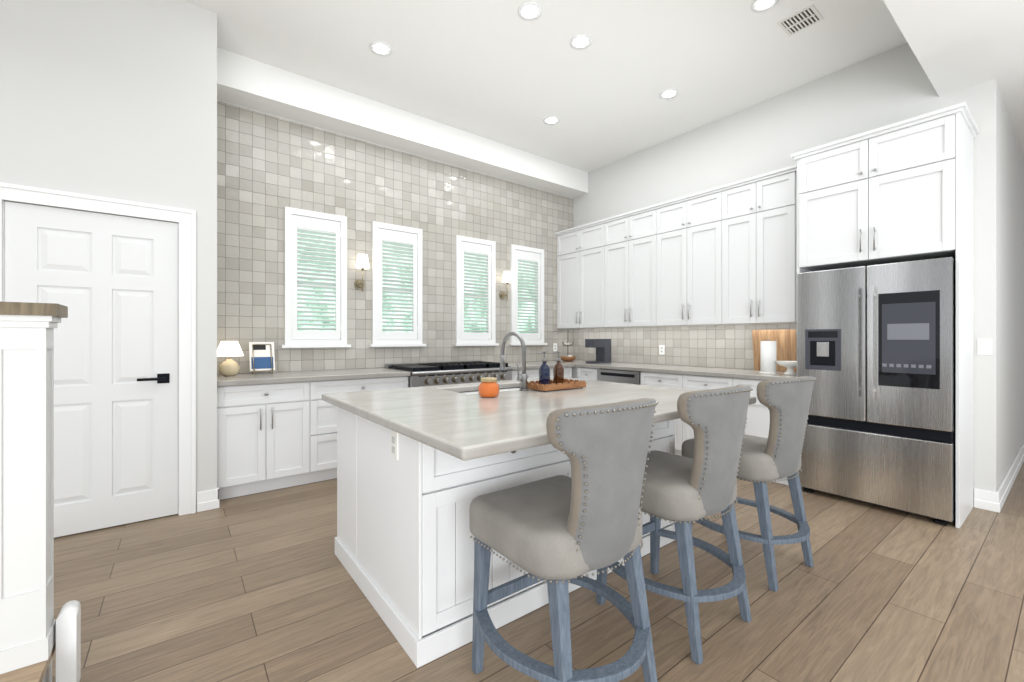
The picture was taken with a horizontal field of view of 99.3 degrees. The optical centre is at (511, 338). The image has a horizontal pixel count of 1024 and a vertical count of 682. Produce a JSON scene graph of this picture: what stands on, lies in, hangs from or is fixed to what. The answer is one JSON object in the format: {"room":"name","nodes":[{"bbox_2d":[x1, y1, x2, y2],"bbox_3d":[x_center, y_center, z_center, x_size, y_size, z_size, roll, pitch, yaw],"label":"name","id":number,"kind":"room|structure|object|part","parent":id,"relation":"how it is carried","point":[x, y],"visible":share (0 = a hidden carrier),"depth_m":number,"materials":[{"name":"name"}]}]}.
{"room":"kitchen","nodes":[
{"label":"kitchen","id":0,"kind":"room"},
{"bbox_2d":[0,0,216,511],"bbox_3d":[-4.193,-0.625,2.043,4.614,3.700,0.727,0,0,-37],"label":"wall","id":1,"kind":"structure","parent":0,"point":[115,99],"depth_m":2.86,"materials":[{"name":"grey paint"}]},
{"bbox_2d":[2,201,177,537],"bbox_3d":[-2.644,0.206,2.773,0.817,2.022,0.090,0,0,-37],"label":"door leaf","id":2,"kind":"structure","parent":1,"relation":"in","point":[110,282],"depth_m":2.81,"materials":[{"name":"white paint"}]},
{"bbox_2d":[0,182,195,515],"bbox_3d":[-2.660,0.161,2.805,1.004,2.129,0.126,0,0,-37],"label":"door frame","id":3,"kind":"structure","parent":1,"relation":"attached to","point":[185,219],"depth_m":3.02,"materials":[{"name":"white wood"}]},
{"bbox_2d":[217,100,572,374],"bbox_3d":[-1.467,-0.625,4.681,6.150,3.700,0.150,0,0,-37],"label":"tiled wall","id":4,"kind":"structure","parent":0,"point":[270,167],"depth_m":4.49,"materials":[{"name":"grey tile"}]},
{"bbox_2d":[281,206,350,347],"label":"window shutters","id":5,"kind":"object","parent":4,"relation":"attached to","point":[319,224],"depth_m":4.22,"materials":[{"name":"white wood"}]},
{"bbox_2d":[354,254,369,291],"bbox_3d":[-1.527,-0.665,4.431,0.136,0.379,0.172,0,0,-37],"label":"wall sconce","id":6,"kind":"object","parent":4,"relation":"attached to","point":[362,263],"visible":1,"depth_m":4.39,"materials":[{"name":"white fabric"}]},
{"bbox_2d":[369,221,425,346],"label":"window shutters","id":7,"kind":"object","parent":4,"relation":"attached to","point":[391,234],"depth_m":4.73,"materials":[{"name":"white wood"}]},
{"bbox_2d":[453,235,498,345],"label":"window shutters","id":8,"kind":"object","parent":4,"relation":"attached to","point":[465,246],"depth_m":5.34,"materials":[{"name":"white wood"}]},
{"bbox_2d":[499,271,511,300],"bbox_3d":[-0.071,-0.665,5.545,0.136,0.379,0.172,0,0,-37],"label":"wall sconce","id":9,"kind":"object","parent":4,"relation":"attached to","point":[507,277],"visible":1,"depth_m":5.51,"materials":[{"name":"white fabric"}]},
{"bbox_2d":[509,244,546,344],"label":"window shutters","id":10,"kind":"object","parent":4,"relation":"attached to","point":[518,253],"depth_m":5.85,"materials":[{"name":"white wood"}]},
{"bbox_2d":[553,343,556,350],"bbox_3d":[0.613,0.118,6.172,0.070,0.114,0.008,0,0,-37],"label":"outlet","id":11,"kind":"object","parent":4,"relation":"attached to","point":[554,346],"visible":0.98,"depth_m":6.17,"materials":[{"name":"white plastic"}]},
{"bbox_2d":[52,462,1023,681],"bbox_3d":[1.955,1.250,1.318,13.500,0.050,9.650,0,0,-37],"label":"floor","id":12,"kind":"structure","parent":0,"point":[260,587],"depth_m":1.99,"materials":[{"name":"brown wood"}]},
{"bbox_2d":[0,600,80,681],"bbox_3d":[-1.782,1.081,0.619,1.513,0.287,1.320,0,0,-37],"label":"step","id":13,"kind":"structure","parent":12,"relation":"on","point":[67,646],"depth_m":1.49,"materials":[{"name":"white"}]},
{"bbox_2d":[0,302,67,673],"bbox_3d":[-1.597,0.465,1.427,0.172,1.159,0.172,0,0,-37],"label":"half wall","id":14,"kind":"structure","parent":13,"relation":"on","point":[27,629],"depth_m":1.39,"materials":[{"name":"white paint"}]},
{"bbox_2d":[217,381,312,499],"bbox_3d":[-2.121,0.788,3.667,0.644,0.874,0.600,0,0,-37],"label":"base cabinet","id":15,"kind":"object","parent":12,"relation":"on","point":[276,430],"depth_m":3.43,"materials":[{"name":"white wood"}]},
{"bbox_2d":[217,369,410,384],"bbox_3d":[-1.767,0.329,3.925,1.520,0.040,0.680,0,0,-37],"label":"countertop","id":16,"kind":"structure","parent":15,"relation":"on","point":[349,374],"depth_m":3.69,"materials":[{"name":"grey stone"}]},
{"bbox_2d":[217,341,243,375],"bbox_3d":[-2.368,0.164,3.645,0.210,0.290,0.210,0,0,-37],"label":"table lamp","id":17,"kind":"object","parent":16,"relation":"on","point":[229,366],"visible":1,"depth_m":3.59,"materials":[{"name":"white fabric"}]},
{"bbox_2d":[249,342,274,374],"bbox_3d":[-2.207,0.169,3.845,0.194,0.283,0.176,0,0,-37],"label":"books","id":18,"kind":"object","parent":16,"relation":"on","point":[261,356],"visible":0.98,"depth_m":3.85,"materials":[{"name":"white"}]},
{"bbox_2d":[313,377,407,481],"bbox_3d":[-1.540,0.788,4.112,0.932,0.874,0.600,0,0,-37],"label":"base cabinet","id":19,"kind":"object","parent":12,"relation":"on","point":[324,413],"depth_m":3.73,"materials":[{"name":"white wood"}]},
{"bbox_2d":[385,360,512,387],"bbox_3d":[-0.654,0.744,4.713,1.196,0.962,0.727,0,0,-37],"label":"range","id":20,"kind":"object","parent":12,"relation":"on","point":[441,373],"visible":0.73,"depth_m":4.46,"materials":[{"name":"silver metal"}]},
{"bbox_2d":[335,409,674,667],"bbox_3d":[0.003,0.788,2.574,1.726,0.874,1.123,0,0,-37],"label":"kitchen island","id":21,"kind":"object","parent":12,"relation":"on","point":[419,469],"depth_m":1.82,"materials":[{"name":"white wood"}]},
{"bbox_2d":[390,429,398,460],"bbox_3d":[-0.493,0.443,1.819,0.008,0.115,0.070,0,0,-37],"label":"outlet plate","id":22,"kind":"object","parent":21,"relation":"attached to","point":[394,436],"depth_m":1.81,"materials":[{"name":"white plastic"}]},
{"bbox_2d":[322,377,755,464],"bbox_3d":[0.122,0.329,2.411,1.844,0.040,1.555,0,0,-37],"label":"island countertop","id":23,"kind":"structure","parent":21,"relation":"on","point":[464,427],"depth_m":1.91,"materials":[{"name":"beige stone"}]},
{"bbox_2d":[478,377,499,397],"bbox_3d":[-0.124,0.259,2.333,0.116,0.100,0.116,0,0,-37],"label":"candle jar","id":24,"kind":"object","parent":23,"relation":"on","point":[488,387],"visible":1,"depth_m":2.29,"materials":[{"name":"orange glass"}]},
{"bbox_2d":[458,385,519,392],"bbox_3d":[-0.099,0.454,2.786,0.665,0.234,0.384,0,0,-37],"label":"sink","id":25,"kind":"object","parent":23,"relation":"in","point":[501,386],"depth_m":3.02,"materials":[{"name":"silver metal"}]},
{"bbox_2d":[500,332,527,390],"bbox_3d":[-0.004,0.131,2.688,0.087,0.356,0.260,0,0,-37],"label":"gooseneck faucet","id":26,"kind":"object","parent":23,"relation":"on","point":[522,378],"visible":1,"depth_m":2.61,"materials":[{"name":"silver metal"}]},
{"bbox_2d":[527,379,585,391],"bbox_3d":[0.266,0.287,2.720,0.358,0.044,0.208,0,0,-37],"label":"soap tray","id":27,"kind":"object","parent":23,"relation":"on","point":[566,384],"visible":0.79,"depth_m":2.63,"materials":[{"name":"brown wood"}]},
{"bbox_2d":[537,351,549,384],"bbox_3d":[0.194,0.184,2.678,0.085,0.215,0.068,0,0,-37],"label":"soap dispenser bottle","id":28,"kind":"object","parent":27,"relation":"on","point":[544,373],"visible":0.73,"depth_m":2.66,"materials":[{"name":"blue glass"}]},
{"bbox_2d":[552,351,563,384],"bbox_3d":[0.289,0.184,2.751,0.085,0.215,0.068,0,0,-37],"label":"soap dispenser bottle","id":29,"kind":"object","parent":27,"relation":"on","point":[558,372],"visible":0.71,"depth_m":2.73,"materials":[{"name":"orange glass"}]},
{"bbox_2d":[512,369,538,379],"bbox_3d":[-0.016,0.788,5.278,0.498,0.874,0.600,0,0,-37],"label":"base cabinet","id":30,"kind":"object","parent":12,"relation":"on","point":[531,373],"depth_m":5.07,"materials":[{"name":"white wood"}]},
{"bbox_2d":[508,361,574,368],"bbox_3d":[0.188,0.329,5.421,0.996,0.040,0.680,0,0,-37],"label":"countertop","id":31,"kind":"structure","parent":30,"relation":"on","point":[529,365],"depth_m":5.28,"materials":[{"name":"grey stone"}]},
{"bbox_2d":[550,369,571,377],"bbox_3d":[0.379,0.788,5.580,0.496,0.874,0.600,0,0,-37],"label":"base cabinet","id":32,"kind":"object","parent":12,"relation":"on","point":[567,372],"depth_m":5.44,"materials":[{"name":"white wood"}]},
{"bbox_2d":[469,398,657,681],"bbox_3d":[0.198,0.707,1.525,0.558,1.035,0.586,0,0,-37],"label":"bar stool","id":33,"kind":"object","parent":12,"relation":"on","point":[559,533],"visible":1,"depth_m":1.33,"materials":[{"name":"grey fabric"}]},
{"bbox_2d":[469,475,642,580],"bbox_3d":[0.166,0.652,1.567,0.500,0.145,0.480,0,0,-37],"label":"seat cushion","id":34,"kind":"object","parent":33,"relation":"on","point":[526,524],"depth_m":1.40,"materials":[{"name":"grey fabric"}]},
{"bbox_3d":[0.196,0.968,1.528,0.558,0.515,0.548,0,0,-37],"label":"frame","id":35,"kind":"part","parent":33,"relation":"part of","materials":[{"name":"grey wood"}]},
{"bbox_2d":[572,368,575,377],"bbox_3d":[0.861,0.788,5.930,0.570,0.874,0.686,0,0,-37],"label":"base cabinet","id":36,"kind":"object","parent":12,"relation":"on","point":[573,369],"depth_m":5.55,"materials":[{"name":"white wood"}]},
{"bbox_2d":[576,368,615,380],"bbox_3d":[1.160,0.788,5.514,0.600,0.874,0.338,0,0,-37],"label":"base cabinet","id":37,"kind":"object","parent":12,"relation":"on","point":[581,373],"depth_m":5.33,"materials":[{"name":"white wood"}]},
{"bbox_2d":[597,369,641,384],"bbox_3d":[1.443,0.788,5.138,0.633,0.873,0.596,0,0,-37],"label":"dishwasher","id":38,"kind":"object","parent":12,"relation":"on","point":[621,376],"visible":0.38,"depth_m":4.92,"materials":[{"name":"grey metal"}]},
{"bbox_2d":[641,372,675,453],"bbox_3d":[1.798,0.788,4.681,0.600,0.874,0.555,0,0,-37],"label":"base cabinet","id":39,"kind":"object","parent":12,"relation":"on","point":[659,379],"depth_m":4.52,"materials":[{"name":"white wood"}]},
{"bbox_2d":[596,385,752,664],"bbox_3d":[0.738,0.707,1.938,0.558,1.035,0.586,0,0,-37],"label":"bar stool","id":40,"kind":"object","parent":12,"relation":"on","point":[682,492],"visible":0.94,"depth_m":1.71,"materials":[{"name":"grey fabric"}]},
{"bbox_2d":[596,450,736,522],"bbox_3d":[0.706,0.652,1.980,0.500,0.145,0.480,0,0,-37],"label":"seat cushion","id":41,"kind":"object","parent":40,"relation":"on","point":[669,493],"depth_m":1.74,"materials":[{"name":"grey fabric"}]},
{"bbox_3d":[0.736,0.968,1.942,0.558,0.515,0.548,0,0,-37],"label":"frame","id":42,"kind":"part","parent":40,"relation":"part of","materials":[{"name":"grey wood"}]},
{"bbox_2d":[676,376,723,455],"bbox_3d":[2.083,0.788,4.308,0.600,0.874,0.608,0,0,-37],"label":"base cabinet","id":43,"kind":"object","parent":12,"relation":"on","point":[684,431],"depth_m":4.28,"materials":[{"name":"white wood"}]},
{"bbox_2d":[682,376,815,591],"bbox_3d":[1.326,0.707,2.407,0.558,1.035,0.586,0,0,-34],"label":"bar stool","id":44,"kind":"object","parent":12,"relation":"on","point":[775,455],"visible":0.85,"depth_m":2.18,"materials":[{"name":"grey fabric"}]},
{"bbox_2d":[682,431,801,482],"bbox_3d":[1.296,0.652,2.451,0.500,0.145,0.480,0,0,-34],"label":"seat cushion","id":45,"kind":"object","parent":44,"relation":"on","point":[758,464],"depth_m":2.19,"materials":[{"name":"grey fabric"}]},
{"bbox_3d":[1.324,0.968,2.411,0.558,0.515,0.548,0,0,-34],"label":"frame","id":46,"kind":"part","parent":44,"relation":"part of","materials":[{"name":"grey wood"}]},
{"bbox_2d":[724,376,788,484],"bbox_3d":[2.366,0.788,3.939,0.600,0.874,0.549,0,0,-37],"label":"base cabinet","id":47,"kind":"object","parent":12,"relation":"on","point":[757,424],"depth_m":3.78,"materials":[{"name":"white wood"}]},
{"bbox_2d":[540,360,796,379],"bbox_3d":[1.584,0.329,4.956,0.647,0.040,3.115,0,0,-37],"label":"countertop","id":48,"kind":"structure","parent":47,"relation":"on","point":[733,374],"depth_m":4.41,"materials":[{"name":"grey stone"}]},
{"bbox_2d":[560,330,575,361],"bbox_3d":[0.772,0.092,6.016,0.224,0.434,0.224,0,0,-37],"label":"stand","id":49,"kind":"object","parent":48,"relation":"on","point":[568,358],"visible":1,"depth_m":5.96,"materials":[{"name":"brown wood"}]},
{"bbox_2d":[585,339,610,363],"bbox_3d":[1.107,0.154,5.579,0.330,0.310,0.150,0,0,-37],"label":"coffee maker","id":50,"kind":"object","parent":48,"relation":"on","point":[603,350],"visible":1,"depth_m":5.55,"materials":[{"name":"grey plastic"}]},
{"bbox_2d":[759,339,777,373],"bbox_3d":[2.304,0.154,3.908,0.150,0.310,0.150,0,0,-37],"label":"paper towel holder","id":51,"kind":"object","parent":48,"relation":"on","point":[767,356],"visible":1,"depth_m":3.85,"materials":[{"name":"white paper"}]},
{"bbox_2d":[752,329,796,372],"bbox_3d":[2.500,0.111,4.146,0.070,0.399,0.380,0,0,-37],"label":"cutting board","id":52,"kind":"object","parent":48,"relation":"on","point":[786,343],"visible":0.79,"depth_m":4.10,"materials":[{"name":"brown wood"}]},
{"bbox_2d":[776,361,796,374],"bbox_3d":[2.410,0.252,3.769,0.224,0.115,0.224,0,0,-37],"label":"pedestal bowl","id":53,"kind":"object","parent":48,"relation":"on","point":[790,366],"visible":0.94,"depth_m":3.74,"materials":[{"name":"white ceramic"}]},
{"bbox_2d":[797,257,954,525],"bbox_3d":[2.787,0.347,3.321,0.685,1.755,0.884,0,0,-37],"label":"refrigerator","id":54,"kind":"object","parent":12,"relation":"on","point":[876,351],"visible":0.98,"depth_m":3.07,"materials":[{"name":"grey metal"}]},
{"bbox_2d":[791,102,978,527],"bbox_3d":[2.831,-0.142,3.353,0.630,2.735,0.994,0,0,-37],"label":"tall cabinet","id":55,"kind":"object","parent":12,"relation":"on","point":[900,191],"visible":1,"depth_m":3.06,"materials":[{"name":"white wood"}]},
{"bbox_2d":[182,0,906,171],"bbox_3d":[-1.480,-2.428,2.229,9.150,0.135,4.030,0,0,-37],"label":"ceiling","id":56,"kind":"structure","parent":0,"point":[501,71],"depth_m":3.63,"materials":[{"name":"white paint"}]},
{"bbox_2d":[370,41,391,55],"bbox_3d":[-1.065,-2.359,3.534,0.176,0.010,0.176,0,0,-37],"label":"recessed light","id":57,"kind":"object","parent":56,"relation":"in","point":[379,48],"visible":1,"depth_m":3.53,"materials":[{"name":"white"}]},
{"bbox_2d":[217,47,587,197],"bbox_3d":[-0.837,-2.220,4.886,4.600,0.300,0.289,0,0,-37],"label":"soffit beam","id":58,"kind":"structure","parent":56,"relation":"attached to","point":[243,81],"depth_m":4.36,"materials":[{"name":"white paint"}]},
{"bbox_2d":[518,1,541,20],"bbox_3d":[0.129,-2.359,3.129,0.176,0.010,0.176,0,0,-37],"label":"recessed light","id":59,"kind":"object","parent":56,"relation":"in","point":[529,11],"visible":1,"depth_m":3.13,"materials":[{"name":"white"}]},
{"bbox_2d":[543,116,559,124],"bbox_3d":[0.426,-2.359,4.696,0.176,0.010,0.176,0,0,-37],"label":"recessed light","id":60,"kind":"object","parent":56,"relation":"in","point":[551,120],"visible":1,"depth_m":4.70,"materials":[{"name":"white"}]},
{"bbox_2d":[570,34,591,49],"bbox_3d":[0.547,-2.359,3.452,0.176,0.010,0.176,0,0,-37],"label":"recessed light","id":61,"kind":"object","parent":56,"relation":"in","point":[580,41],"visible":1,"depth_m":3.45,"materials":[{"name":"white plastic"}]},
{"bbox_2d":[659,89,678,98],"bbox_3d":[1.511,-2.359,4.187,0.176,0.010,0.176,0,0,-37],"label":"recessed light","id":62,"kind":"object","parent":56,"relation":"in","point":[668,93],"visible":1,"depth_m":4.18,"materials":[{"name":"white plastic"}]},
{"bbox_2d":[751,0,778,12],"bbox_3d":[1.774,-2.359,3.050,0.176,0.010,0.176,0,0,-37],"label":"recessed light","id":63,"kind":"object","parent":56,"relation":"in","point":[758,6],"visible":1,"depth_m":3.07,"materials":[{"name":"white plastic"}]},
{"bbox_2d":[777,4,823,35],"bbox_3d":[2.138,-2.354,3.227,0.230,0.011,0.230,0,0,-37],"label":"ceiling vent","id":64,"kind":"object","parent":56,"relation":"in","point":[804,18],"visible":1,"depth_m":3.22,"materials":[{"name":"white metal"}]},
{"bbox_2d":[573,42,998,491],"bbox_3d":[2.183,-0.625,4.848,0.150,3.700,4.320,0,0,-37],"label":"wall","id":65,"kind":"structure","parent":0,"point":[890,86],"depth_m":3.81,"materials":[{"name":"grey paint"}]},
{"bbox_2d":[556,221,599,328],"bbox_3d":[1.052,-0.828,5.921,0.323,1.363,0.933,0,0,-37],"label":"upper cabinet","id":66,"kind":"object","parent":65,"relation":"attached to","point":[578,248],"depth_m":5.85,"materials":[{"name":"white wood"}]},
{"bbox_2d":[600,207,647,327],"bbox_3d":[1.526,-0.828,5.302,0.323,1.363,0.874,0,0,-37],"label":"upper cabinet","id":67,"kind":"object","parent":65,"relation":"attached to","point":[623,237],"depth_m":5.27,"materials":[{"name":"white wood"}]},
{"bbox_2d":[648,189,711,326],"bbox_3d":[1.980,-0.828,4.707,0.323,1.363,0.871,0,0,-37],"label":"upper cabinet","id":68,"kind":"object","parent":65,"relation":"attached to","point":[679,229],"depth_m":4.67,"materials":[{"name":"white wood"}]},
{"bbox_2d":[573,323,796,369],"bbox_3d":[1.846,0.082,5.158,0.008,0.457,3.118,0,0,-37],"label":"tile backsplash","id":69,"kind":"structure","parent":65,"relation":"attached to","point":[722,346],"depth_m":5.01,"materials":[{"name":"beige tile"}]},
{"bbox_2d":[659,345,664,354],"bbox_3d":[1.795,0.130,5.210,0.008,0.114,0.070,0,0,-37],"label":"outlet","id":70,"kind":"object","parent":69,"relation":"attached to","point":[661,349],"visible":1,"depth_m":5.20,"materials":[{"name":"white plastic"}]},
{"bbox_2d":[712,165,796,324],"bbox_3d":[2.406,-0.828,4.151,0.323,1.363,0.778,0,0,-37],"label":"upper cabinet","id":71,"kind":"object","parent":65,"relation":"attached to","point":[726,254],"depth_m":4.06,"materials":[{"name":"white wood"}]},
{"bbox_2d":[978,339,991,354],"bbox_3d":[3.397,0.055,3.126,0.012,0.114,0.070,0,0,-37],"label":"switch plate","id":72,"kind":"object","parent":65,"relation":"attached to","point":[984,346],"visible":1,"depth_m":3.12,"materials":[{"name":"white plastic"}]},
{"bbox_2d":[883,0,1023,162],"bbox_3d":[3.180,-2.170,-0.282,13.500,0.650,5.620,0,0,-37],"label":"ceiling","id":73,"kind":"structure","parent":0,"point":[956,45],"depth_m":2.72,"materials":[{"name":"white paint"}]},
{"bbox_2d":[999,89,1023,485],"bbox_3d":[5.237,-0.625,4.559,4.350,3.700,0.150,0,0,-37],"label":"wall","id":74,"kind":"structure","parent":0,"point":[1011,302],"depth_m":3.72,"materials":[{"name":"grey paint"}]},
{"bbox_2d":[994,443,1023,512],"bbox_3d":[5.221,1.155,4.441,4.519,0.140,0.019,0,0,-37],"label":"baseboard","id":75,"kind":"structure","parent":74,"relation":"attached to","point":[1000,496],"depth_m":3.46,"materials":[{"name":"white wood"}]},
{"label":"outside","id":76,"kind":"structure","parent":0,"visible":0},
{"bbox_2d":[297,228,534,332],"bbox_3d":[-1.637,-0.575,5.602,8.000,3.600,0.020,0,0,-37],"label":"garden","id":77,"kind":"object","parent":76,"point":[395,297],"depth_m":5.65,"materials":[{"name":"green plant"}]}
]}

